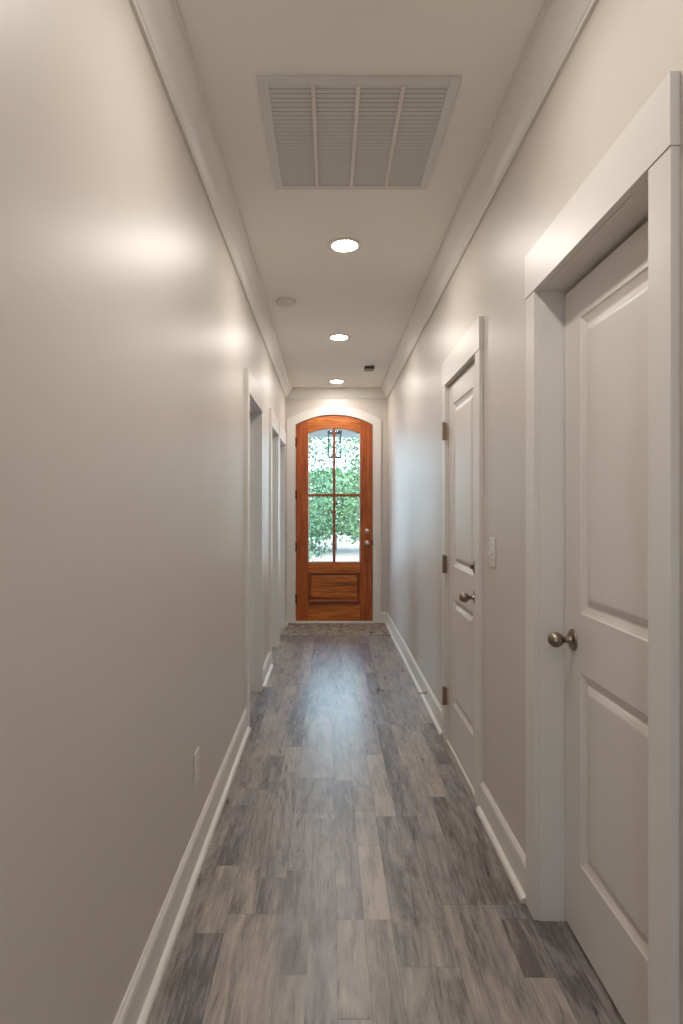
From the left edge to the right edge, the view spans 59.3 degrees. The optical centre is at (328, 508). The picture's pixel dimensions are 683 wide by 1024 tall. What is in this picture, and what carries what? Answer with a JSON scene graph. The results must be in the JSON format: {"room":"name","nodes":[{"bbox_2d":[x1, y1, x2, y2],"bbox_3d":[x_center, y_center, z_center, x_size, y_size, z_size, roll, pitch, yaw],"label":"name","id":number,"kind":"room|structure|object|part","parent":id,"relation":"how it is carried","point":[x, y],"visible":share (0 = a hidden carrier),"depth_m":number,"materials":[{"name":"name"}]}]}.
{"room":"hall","nodes":[
{"label":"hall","id":0,"kind":"room"},
{"bbox_2d":[0,0,285,1023],"bbox_3d":[-0.575,-0.030,2.965,0.120,2.780,8.330,0,0,0],"label":"wall","id":1,"kind":"structure","parent":0,"point":[129,331],"depth_m":1.38,"materials":[{"name":"beige paint"}]},
{"bbox_2d":[113,708,250,1023],"bbox_3d":[-0.498,1.294,1.244,0.034,0.132,4.887,0,0,0],"label":"baseboard","id":2,"kind":"structure","parent":1,"relation":"attached to","point":[137,1004],"depth_m":1.98,"materials":[{"name":"paint"}]},
{"bbox_2d":[194,747,198,787],"bbox_3d":[-0.511,1.000,2.320,0.008,0.126,0.080,0,0,0],"label":"power outlet","id":3,"kind":"object","parent":1,"relation":"attached to","point":[196,755],"visible":1,"depth_m":2.31,"materials":[{"name":"plastic"}]},
{"bbox_2d":[129,0,292,397],"bbox_3d":[-0.470,-1.364,2.965,0.090,0.112,8.330,0,0,0],"label":"crown molding","id":4,"kind":"structure","parent":1,"relation":"attached to","point":[160,22],"depth_m":2.21,"materials":[{"name":"paint"}]},
{"bbox_2d":[245,368,263,726],"bbox_3d":[-0.565,0.247,4.114,0.141,2.225,0.859,0,0,0],"label":"door frame","id":5,"kind":"structure","parent":1,"relation":"attached to","point":[254,396],"depth_m":4.44,"materials":[{"name":"paint"}]},
{"bbox_3d":[-0.506,0.321,3.729,0.018,2.079,0.084,0,0,0],"label":"casing","id":6,"kind":"part","parent":5,"relation":"part of","materials":[{"name":"paint"}]},
{"bbox_3d":[-0.505,-0.792,4.114,0.021,0.146,0.859,0,0,0],"label":"head casing","id":7,"kind":"part","parent":5,"relation":"part of","materials":[{"name":"paint"}]},
{"bbox_3d":[-0.506,0.321,4.498,0.018,2.079,0.084,0,0,0],"label":"casing","id":8,"kind":"part","parent":5,"relation":"part of","materials":[{"name":"paint"}]},
{"bbox_2d":[263,651,272,687],"bbox_3d":[-0.498,1.294,4.857,0.034,0.132,0.634,0,0,0],"label":"baseboard","id":9,"kind":"structure","parent":1,"relation":"attached to","point":[267,667],"depth_m":4.82,"materials":[{"name":"paint"}]},
{"bbox_3d":[-0.490,1.349,4.857,0.019,0.021,0.634,0,0,0],"label":"shoe molding","id":10,"kind":"part","parent":9,"relation":"part of","materials":[{"name":"paint"}]},
{"bbox_2d":[269,408,278,663],"bbox_3d":[-0.565,0.247,5.576,0.141,2.225,0.810,0,0,0],"label":"door frame","id":11,"kind":"structure","parent":1,"relation":"attached to","point":[273,420],"depth_m":5.89,"materials":[{"name":"paint"}]},
{"bbox_3d":[-0.506,0.321,5.216,0.018,2.079,0.084,0,0,0],"label":"casing","id":12,"kind":"part","parent":11,"relation":"part of","materials":[{"name":"paint"}]},
{"bbox_3d":[-0.505,-0.792,5.576,0.021,0.146,0.810,0,0,0],"label":"head casing","id":13,"kind":"part","parent":11,"relation":"part of","materials":[{"name":"paint"}]},
{"bbox_3d":[-0.506,0.321,5.936,0.018,2.079,0.084,0,0,0],"label":"casing","id":14,"kind":"part","parent":11,"relation":"part of","materials":[{"name":"paint"}]},
{"bbox_2d":[279,422,285,643],"bbox_3d":[-0.565,0.247,6.447,0.141,2.225,0.867,0,0,0],"label":"door frame","id":15,"kind":"structure","parent":1,"relation":"attached to","point":[282,434],"depth_m":6.79,"materials":[{"name":"paint"}]},
{"bbox_3d":[-0.506,0.321,6.059,0.018,2.079,0.084,0,0,0],"label":"casing","id":16,"kind":"part","parent":15,"relation":"part of","materials":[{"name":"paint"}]},
{"bbox_3d":[-0.505,-0.792,6.447,0.021,0.146,0.867,0,0,0],"label":"head casing","id":17,"kind":"part","parent":15,"relation":"part of","materials":[{"name":"paint"}]},
{"bbox_3d":[-0.506,0.321,6.836,0.018,2.079,0.084,0,0,0],"label":"casing","id":18,"kind":"part","parent":15,"relation":"part of","materials":[{"name":"paint"}]},
{"bbox_2d":[286,398,386,611],"bbox_3d":[-0.900,-0.005,7.210,5.800,2.830,0.160,0,0,0],"label":"wall","id":19,"kind":"structure","parent":0,"point":[377,407],"depth_m":7.13,"materials":[{"name":"beige paint"}]},
{"bbox_2d":[286,406,380,622],"bbox_3d":[0.057,0.072,7.188,1.123,2.576,0.205,0,0,0],"label":"door frame","id":20,"kind":"structure","parent":19,"relation":"attached to","point":[291,423],"depth_m":7.11,"materials":[{"name":"paint"}]},
{"bbox_2d":[295,415,372,620],"bbox_3d":[0.061,0.114,7.106,0.932,2.442,0.129,0,0,0],"label":"door","id":21,"kind":"structure","parent":19,"relation":"in","point":[334,590],"depth_m":7.13,"materials":[{"name":"brown wood"}]},
{"bbox_3d":[0.061,0.936,7.133,0.556,0.290,0.014,0,0,0],"label":"raised panel","id":22,"kind":"part","parent":21,"relation":"part of","materials":[{"name":"brown wood"}]},
{"bbox_3d":[0.061,0.936,7.131,0.616,0.350,0.030,0,0,0],"label":"panel molding","id":23,"kind":"part","parent":21,"relation":"part of","materials":[{"name":"brown wood"}]},
{"bbox_3d":[0.061,0.699,7.149,0.617,0.122,0.045,0,0,0],"label":"lock rail","id":24,"kind":"part","parent":21,"relation":"part of","materials":[{"name":"brown wood"}]},
{"bbox_3d":[0.061,-1.000,7.149,0.617,0.215,0.045,0,0,0],"label":"head rail","id":25,"kind":"part","parent":21,"relation":"part of","materials":[{"name":"brown wood"}]},
{"bbox_3d":[0.061,1.245,7.149,0.617,0.180,0.045,0,0,0],"label":"rail","id":26,"kind":"part","parent":21,"relation":"part of","materials":[{"name":"brown wood"}]},
{"bbox_3d":[0.061,1.133,7.146,0.617,0.042,0.049,0,0,0],"label":"rail molding","id":27,"kind":"part","parent":21,"relation":"part of","materials":[{"name":"brown wood"}]},
{"bbox_2d":[287,387,385,397],"bbox_3d":[0.090,-1.364,7.085,1.190,0.112,0.090,0,0,0],"label":"crown molding","id":28,"kind":"structure","parent":19,"relation":"attached to","point":[296,392],"depth_m":7.08,"materials":[{"name":"paint"}]},
{"bbox_2d":[381,612,386,622],"bbox_3d":[0.656,1.294,7.122,0.077,0.132,0.015,0,0,0],"label":"baseboard","id":29,"kind":"structure","parent":19,"relation":"attached to","point":[383,614],"depth_m":7.11,"materials":[{"name":"paint"}]},
{"bbox_2d":[177,0,544,386],"bbox_3d":[-0.300,-1.495,0.270,7.000,0.150,14.040,0,0,0],"label":"ceiling","id":30,"kind":"structure","parent":0,"point":[370,294],"depth_m":2.41,"materials":[{"name":"paint"}]},
{"bbox_2d":[276,297,295,307],"bbox_3d":[-0.293,-1.398,4.100,0.136,0.044,0.136,0,0,0],"label":"smoke detector","id":31,"kind":"object","parent":30,"relation":"attached to","point":[283,302],"visible":1,"depth_m":4.06,"materials":[{"name":"plastic"}]},
{"bbox_2d":[328,379,344,382],"bbox_3d":[0.085,-1.416,6.690,0.188,0.008,0.188,0,0,0],"label":"recessed light","id":32,"kind":"object","parent":30,"relation":"in","point":[333,380],"visible":1,"depth_m":6.68,"materials":[{"name":"paint"}]},
{"bbox_2d":[328,334,350,340],"bbox_3d":[0.085,-1.416,4.968,0.188,0.008,0.188,0,0,0],"label":"recessed light","id":33,"kind":"object","parent":30,"relation":"in","point":[336,337],"visible":1,"depth_m":4.96,"materials":[{"name":"paint"}]},
{"bbox_2d":[331,335,346,339],"bbox_3d":[0.085,-1.416,4.968,0.132,0.005,0.132,0,0,11],"label":"diffuser","id":34,"kind":"object","parent":33,"relation":"attached to","point":[333,337],"depth_m":4.96,"materials":[{"name":"white plastic"}]},
{"bbox_2d":[327,237,361,252],"bbox_3d":[0.085,-1.416,3.233,0.188,0.008,0.188,0,0,0],"label":"recessed light","id":35,"kind":"object","parent":30,"relation":"in","point":[342,244],"visible":1,"depth_m":3.22,"materials":[{"name":"paint"}]},
{"bbox_2d":[333,240,356,250],"bbox_3d":[0.085,-1.416,3.233,0.132,0.005,0.132,0,0,41],"label":"diffuser","id":36,"kind":"object","parent":35,"relation":"attached to","point":[338,245],"depth_m":3.23,"materials":[{"name":"white"}]},
{"bbox_2d":[257,75,460,189],"bbox_3d":[0.098,-1.414,2.310,0.670,0.012,0.690,0,0,0],"label":"ceiling vent","id":37,"kind":"object","parent":30,"relation":"in","point":[324,132],"visible":1,"depth_m":2.22,"materials":[{"name":"metal"}]},
{"bbox_2d":[364,366,373,370],"bbox_3d":[0.404,-1.405,6.027,0.093,0.031,0.115,0,0,0],"label":"ceiling sensor","id":38,"kind":"object","parent":30,"relation":"attached to","point":[367,368],"visible":1,"depth_m":5.97,"materials":[{"name":"brown plastic"}]},
{"bbox_2d":[147,623,624,1023],"bbox_3d":[-0.300,1.359,0.265,7.000,0.005,13.730,0,0,0],"label":"floor","id":39,"kind":"structure","parent":0,"point":[351,872],"depth_m":2.15,"materials":[{"name":"wood"}]},
{"bbox_2d":[387,0,682,1023],"bbox_3d":[0.755,-0.030,2.965,0.120,2.780,8.330,0,0,0],"label":"wall","id":40,"kind":"structure","parent":0,"point":[625,49],"depth_m":2.34,"materials":[{"name":"beige paint"}]},
{"bbox_2d":[385,612,441,735],"bbox_3d":[0.678,1.294,5.359,0.034,0.132,3.542,0,0,0],"label":"baseboard","id":41,"kind":"structure","parent":40,"relation":"attached to","point":[430,701],"depth_m":4.56,"materials":[{"name":"paint"}]},
{"bbox_2d":[442,362,474,787],"bbox_3d":[0.676,0.318,3.150,0.116,2.048,0.714,0,0,0],"label":"door","id":42,"kind":"structure","parent":40,"relation":"in","point":[462,391],"depth_m":3.15,"materials":[{"name":"paint"}]},
{"bbox_3d":[0.657,0.423,2.852,0.076,0.049,0.049,0,0,0],"label":"knob","id":43,"kind":"part","parent":42,"relation":"part of","materials":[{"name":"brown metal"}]},
{"bbox_2d":[442,316,482,806],"bbox_3d":[0.745,0.247,3.145,0.141,2.225,0.892,0,0,0],"label":"door frame","id":44,"kind":"structure","parent":40,"relation":"attached to","point":[469,350],"depth_m":2.78,"materials":[{"name":"paint"}]},
{"bbox_3d":[0.686,0.321,3.546,0.018,2.079,0.084,0,0,0],"label":"casing","id":45,"kind":"part","parent":44,"relation":"part of","materials":[{"name":"paint"}]},
{"bbox_3d":[0.685,-0.792,3.145,0.021,0.146,0.892,0,0,0],"label":"head casing","id":46,"kind":"part","parent":44,"relation":"part of","materials":[{"name":"paint"}]},
{"bbox_3d":[0.686,0.321,2.744,0.018,2.079,0.084,0,0,0],"label":"casing","id":47,"kind":"part","parent":44,"relation":"part of","materials":[{"name":"paint"}]},
{"bbox_2d":[381,0,598,397],"bbox_3d":[0.650,-1.364,2.965,0.090,0.112,8.330,0,0,0],"label":"crown molding","id":48,"kind":"structure","parent":40,"relation":"attached to","point":[559,25],"depth_m":2.21,"materials":[{"name":"paint"}]},
{"bbox_2d":[488,537,495,567],"bbox_3d":[0.684,0.185,2.535,0.022,0.126,0.080,0,0,0],"label":"light switch","id":49,"kind":"object","parent":40,"relation":"attached to","point":[492,554],"visible":1,"depth_m":2.53,"materials":[{"name":"plastic"}]},
{"bbox_2d":[476,781,525,903],"bbox_3d":[0.678,1.294,2.384,0.034,0.132,0.637,0,0,0],"label":"baseboard","id":50,"kind":"structure","parent":40,"relation":"attached to","point":[512,857],"depth_m":2.33,"materials":[{"name":"paint"}]},
{"bbox_2d":[548,221,647,1023],"bbox_3d":[0.753,0.324,1.625,0.116,2.049,0.691,0,0,0],"label":"door","id":51,"kind":"structure","parent":40,"relation":"in","point":[605,640],"depth_m":1.67,"materials":[{"name":"paint"}]},
{"bbox_3d":[0.734,0.417,1.905,0.076,0.049,0.049,0,0,0],"label":"knob","id":52,"kind":"part","parent":51,"relation":"part of","materials":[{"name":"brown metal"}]},
{"bbox_2d":[525,71,679,1023],"bbox_3d":[0.745,0.247,1.627,0.141,2.225,0.882,0,0,0],"label":"door frame","id":53,"kind":"structure","parent":40,"relation":"attached to","point":[636,182],"depth_m":1.39,"materials":[{"name":"paint"}]},
{"bbox_3d":[0.686,0.321,2.023,0.018,2.079,0.084,0,0,0],"label":"casing","id":54,"kind":"part","parent":53,"relation":"part of","materials":[{"name":"paint"}]},
{"bbox_3d":[0.685,-0.792,1.627,0.021,0.146,0.882,0,0,0],"label":"head casing","id":55,"kind":"part","parent":53,"relation":"part of","materials":[{"name":"paint"}]},
{"bbox_3d":[0.686,0.321,1.231,0.018,2.079,0.084,0,0,0],"label":"casing","id":56,"kind":"part","parent":53,"relation":"part of","materials":[{"name":"paint"}]},
{"bbox_3d":[0.000,-1.545,8.295,7.600,0.090,2.010,0,0,0],"label":"ceiling","id":57,"kind":"structure","parent":0,"visible":0},
{"bbox_2d":[309,429,358,437],"bbox_3d":[0.000,-1.300,9.200,7.600,0.400,0.200,0,0,0],"label":"beam","id":58,"kind":"structure","parent":57,"relation":"attached to","point":[323,433],"depth_m":9.10,"materials":[{"name":"concrete"}]},
{"bbox_2d":[328,431,341,458],"bbox_3d":[0.077,-1.095,8.200,0.190,0.810,0.190,0,0,0],"label":"lantern","id":59,"kind":"object","parent":57,"relation":"hanging from","point":[329,432],"visible":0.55,"depth_m":8.11,"materials":[{"name":"black metal"}]},
{"label":"outside","id":60,"kind":"structure","parent":0,"visible":0},
{"bbox_2d":[309,534,358,560],"bbox_3d":[0.000,1.660,44.000,90.000,0.080,70.000,0,0,0],"label":"ground","id":61,"kind":"structure","parent":60,"point":[342,553],"depth_m":22.93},
{"bbox_2d":[309,438,353,560],"bbox_3d":[-0.997,-0.912,13.875,3.170,5.254,3.011,0,0,16],"label":"tree","id":62,"kind":"object","parent":61,"relation":"on","point":[317,537],"visible":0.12,"depth_m":13.87,"materials":[{"name":"green plant"}]},
{"bbox_2d":[309,465,358,550],"bbox_3d":[0.296,-0.006,23.597,5.681,3.442,5.886,0,0,-37],"label":"tree","id":63,"kind":"object","parent":61,"relation":"on","point":[328,510],"visible":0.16,"depth_m":22.17,"materials":[{"name":"green plant"}]},
{"bbox_2d":[318,438,358,548],"bbox_3d":[1.523,-1.314,17.126,3.514,6.056,3.512,0,0,-10],"label":"tree","id":64,"kind":"object","parent":61,"relation":"on","point":[352,481],"visible":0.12,"depth_m":16.88,"materials":[{"name":"green plant"}]}
]}

